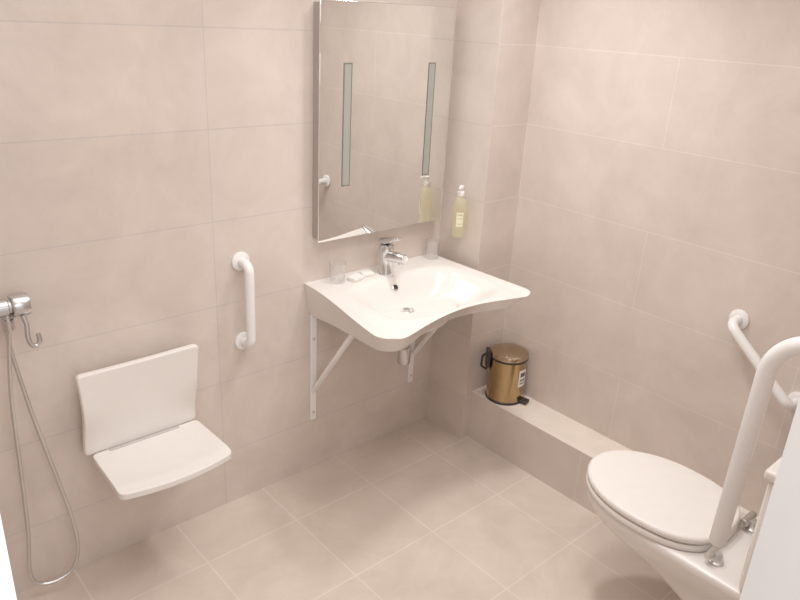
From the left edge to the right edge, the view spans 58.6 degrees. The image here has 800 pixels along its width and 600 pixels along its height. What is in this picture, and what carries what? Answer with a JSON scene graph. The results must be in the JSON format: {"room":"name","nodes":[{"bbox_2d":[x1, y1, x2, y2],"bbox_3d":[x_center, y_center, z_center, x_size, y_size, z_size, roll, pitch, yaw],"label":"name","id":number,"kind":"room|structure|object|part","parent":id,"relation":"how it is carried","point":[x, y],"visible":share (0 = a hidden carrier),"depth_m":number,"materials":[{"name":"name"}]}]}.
{"room":"accessible bathroom","nodes":[
{"label":"accessible bathroom","id":0,"kind":"room"},
{"bbox_2d":[0,0,456,594],"bbox_3d":[-0.586,-0.353,2.401,2.600,2.400,0.100,-16,29,-39],"label":"wall","id":1,"kind":"structure","parent":0,"point":[146,145],"depth_m":2.25,"materials":[{"name":"tile"}]},
{"bbox_2d":[0,292,79,585],"bbox_3d":[-1.174,0.467,2.050,0.394,1.001,0.116,-16,29,-39],"label":"shower mixer","id":2,"kind":"object","parent":1,"relation":"attached to","point":[18,304],"visible":1,"depth_m":2.03,"materials":[{"name":"silver metal"}]},
{"bbox_2d":[1,314,14,333],"bbox_3d":[-1.069,0.065,1.942,0.031,0.052,0.031,-16,29,-39],"label":"outlet","id":3,"kind":"object","parent":2,"relation":"attached to","point":[8,325],"depth_m":1.93,"materials":[{"name":"silver metal"}]},
{"bbox_3d":[-1.043,0.013,1.944,0.057,0.066,0.066,-16,29,-39],"label":"control knob","id":4,"kind":"part","parent":2,"relation":"part of","materials":[{"name":"silver metal"}]},
{"bbox_2d":[75,344,231,499],"bbox_3d":[-0.770,0.367,2.241,0.390,0.331,0.324,-16,29,-39],"label":"shower bench","id":5,"kind":"object","parent":1,"relation":"attached to","point":[134,412],"visible":1,"depth_m":2.29,"materials":[{"name":"white plastic"}]},
{"bbox_3d":[-0.840,0.321,2.308,0.390,0.303,0.064,-16,29,-39],"label":"backrest","id":6,"kind":"part","parent":5,"relation":"part of","materials":[{"name":"white plastic"}]},
{"bbox_3d":[-0.755,0.511,2.284,0.372,0.034,0.272,-16,29,-39],"label":"seat","id":7,"kind":"part","parent":5,"relation":"part of","materials":[{"name":"white plastic"}]},
{"bbox_2d":[231,252,255,349],"bbox_3d":[-0.535,0.018,2.489,0.068,0.371,0.078,-16,29,-39],"label":"grab rail","id":8,"kind":"object","parent":1,"relation":"attached to","point":[240,261],"visible":1,"depth_m":2.46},
{"bbox_2d":[310,314,353,419],"bbox_3d":[-0.259,0.300,2.744,0.028,0.497,0.270,-16,29,-39],"label":"wall bracket","id":9,"kind":"object","parent":1,"relation":"attached to","point":[314,385],"visible":0.69,"depth_m":2.80,"materials":[{"name":"metal"}]},
{"bbox_2d":[313,0,454,242],"bbox_3d":[-0.060,-0.662,2.656,0.621,0.822,0.051,-16,29,-39],"label":"mirror","id":10,"kind":"object","parent":1,"relation":"attached to","point":[382,71],"visible":1,"depth_m":2.60,"materials":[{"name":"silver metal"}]},
{"bbox_3d":[-0.063,-0.663,2.659,0.605,0.806,0.044,-16,29,-39],"label":"casing","id":11,"kind":"part","parent":10,"relation":"part of","materials":[{"name":"metal"}]},
{"bbox_2d":[342,64,351,184],"bbox_3d":[-0.188,-0.613,2.518,0.028,0.419,0.001,-16,29,-39],"label":"diffuser","id":12,"kind":"object","parent":10,"relation":"attached to","point":[346,68],"depth_m":2.52,"materials":[{"name":"grey glass"}]},
{"bbox_2d":[423,64,434,173],"bbox_3d":[0.112,-0.698,2.769,0.028,0.419,0.001,-16,29,-39],"label":"diffuser","id":13,"kind":"object","parent":10,"relation":"attached to","point":[429,89],"depth_m":2.76,"materials":[{"name":"grey glass"}]},
{"bbox_2d":[304,253,529,365],"bbox_3d":[0.037,0.124,2.732,0.759,0.348,0.585,-16,29,-39],"label":"washbasin","id":14,"kind":"object","parent":1,"relation":"attached to","point":[385,313],"visible":0.98,"depth_m":2.72,"materials":[{"name":"ceramic"}]},
{"bbox_2d":[347,273,363,282],"bbox_3d":[-0.171,-0.086,2.736,0.042,0.017,0.060,17,26,30],"label":"packet","id":15,"kind":"object","parent":14,"relation":"on","point":[355,277],"visible":1,"depth_m":2.72,"materials":[{"name":"white paper"}]},
{"bbox_2d":[359,270,373,276],"bbox_3d":[-0.130,-0.103,2.788,0.050,0.015,0.036,-10,25,-29],"label":"packet","id":16,"kind":"object","parent":14,"relation":"on","point":[367,273],"visible":0.9,"depth_m":2.78,"materials":[{"name":"white paper"}]},
{"bbox_2d":[377,237,407,275],"bbox_3d":[-0.029,-0.171,2.772,0.066,0.166,0.143,-16,29,-39],"label":"mixer tap","id":17,"kind":"object","parent":14,"relation":"on","point":[388,256],"visible":1,"depth_m":2.77,"materials":[{"name":"silver metal"}]},
{"bbox_3d":[-0.034,-0.231,2.759,0.052,0.046,0.106,-16,29,-39],"label":"lever","id":18,"kind":"part","parent":17,"relation":"part of","materials":[{"name":"silver metal"}]},
{"bbox_3d":[-0.017,-0.161,2.761,0.048,0.056,0.106,-16,29,-39],"label":"spout","id":19,"kind":"part","parent":17,"relation":"part of","materials":[{"name":"silver metal"}]},
{"bbox_2d":[407,329,436,382],"bbox_3d":[0.145,0.186,3.081,0.028,0.497,0.270,-16,29,-39],"label":"wall bracket","id":20,"kind":"object","parent":1,"relation":"attached to","point":[414,351],"visible":0.34,"depth_m":3.19,"materials":[{"name":"metal"}]},
{"bbox_2d":[16,417,680,599],"bbox_3d":[0.407,1.285,1.766,2.600,0.060,3.300,-16,29,-39],"label":"floor","id":21,"kind":"structure","parent":0,"point":[418,510],"depth_m":2.60,"materials":[{"name":"tile"}]},
{"bbox_2d":[586,450,781,599],"bbox_3d":[0.905,0.699,2.118,0.384,0.815,0.786,-16,29,-39],"label":"toilet","id":22,"kind":"object","parent":21,"relation":"on","point":[664,510],"visible":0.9,"depth_m":2.10,"materials":[{"name":"ceramic"}]},
{"bbox_3d":[0.799,0.617,2.217,0.368,0.020,0.460,-16,29,-39],"label":"seat","id":23,"kind":"part","parent":22,"relation":"part of","materials":[{"name":"white plastic"}]},
{"bbox_3d":[0.801,0.592,2.207,0.368,0.023,0.460,-16,29,-39],"label":"lid","id":24,"kind":"part","parent":22,"relation":"part of","materials":[{"name":"white plastic"}]},
{"bbox_3d":[1.108,0.421,1.782,0.384,0.030,0.232,-16,29,-39],"label":"cistern lid","id":25,"kind":"part","parent":22,"relation":"part of","materials":[{"name":"ceramic"}]},
{"bbox_2d":[426,0,540,438],"bbox_3d":[0.344,-0.532,2.971,0.215,2.400,0.235,-16,29,-39],"label":"wall","id":26,"kind":"structure","parent":0,"point":[494,47],"depth_m":2.88,"materials":[{"name":"tile"}]},
{"bbox_2d":[456,185,464,226],"bbox_3d":[0.251,-0.365,2.910,0.078,0.210,0.053,-16,29,-39],"label":"soap dispenser","id":27,"kind":"object","parent":26,"relation":"attached to","point":[459,220],"visible":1,"depth_m":2.88,"materials":[{"name":"white plastic"}]},
{"bbox_2d":[502,0,799,515],"bbox_3d":[1.034,-0.295,2.476,0.100,2.400,1.970,-16,29,-39],"label":"wall","id":28,"kind":"structure","parent":0,"point":[659,196],"depth_m":2.54,"materials":[{"name":"tile"}]},
{"bbox_2d":[467,385,757,518],"bbox_3d":[0.915,0.755,2.756,0.173,0.235,1.615,-16,29,-39],"label":"ledge","id":29,"kind":"object","parent":28,"relation":"attached to","point":[543,442],"depth_m":2.99,"materials":[{"name":"tile"}]},
{"bbox_2d":[480,343,528,405],"bbox_3d":[0.477,0.325,3.126,0.182,0.239,0.199,-16,29,-39],"label":"pedal bin","id":30,"kind":"object","parent":29,"relation":"on","point":[506,363],"visible":1,"depth_m":3.08,"materials":[{"name":"gold metal"}]},
{"bbox_3d":[0.368,0.265,3.112,0.033,0.088,0.010,2,22,-4],"label":"handle","id":31,"kind":"part","parent":30,"relation":"part of","materials":[{"name":"black plastic"}]},
{"bbox_3d":[0.477,0.223,3.101,0.170,0.031,0.170,-16,29,-39],"label":"lid","id":32,"kind":"part","parent":30,"relation":"part of","materials":[{"name":"metal"}]},
{"bbox_2d":[727,309,799,410],"bbox_3d":[1.182,0.205,2.320,0.086,0.273,0.308,-16,29,-39],"label":"grab rail","id":33,"kind":"object","parent":28,"relation":"attached to","point":[739,319],"visible":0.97,"depth_m":2.31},
{"bbox_3d":[0.670,0.269,1.029,2.500,2.400,0.120,-16,29,-39],"label":"wall","id":34,"kind":"structure","parent":0,"visible":0},
{"bbox_2d":[0,398,799,599],"bbox_3d":[0.200,0.541,0.694,1.040,2.100,0.152,-16,29,-39],"label":"trim","id":35,"kind":"structure","parent":34,"relation":"attached to","point":[773,573],"depth_m":0.98,"materials":[{"name":"white paint"}]},
{"bbox_2d":[709,336,799,547],"bbox_3d":[0.807,0.357,1.468,0.100,0.604,0.244,-16,29,-39],"label":"support rail","id":36,"kind":"object","parent":34,"relation":"attached to","point":[767,370],"visible":1,"depth_m":1.51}
]}

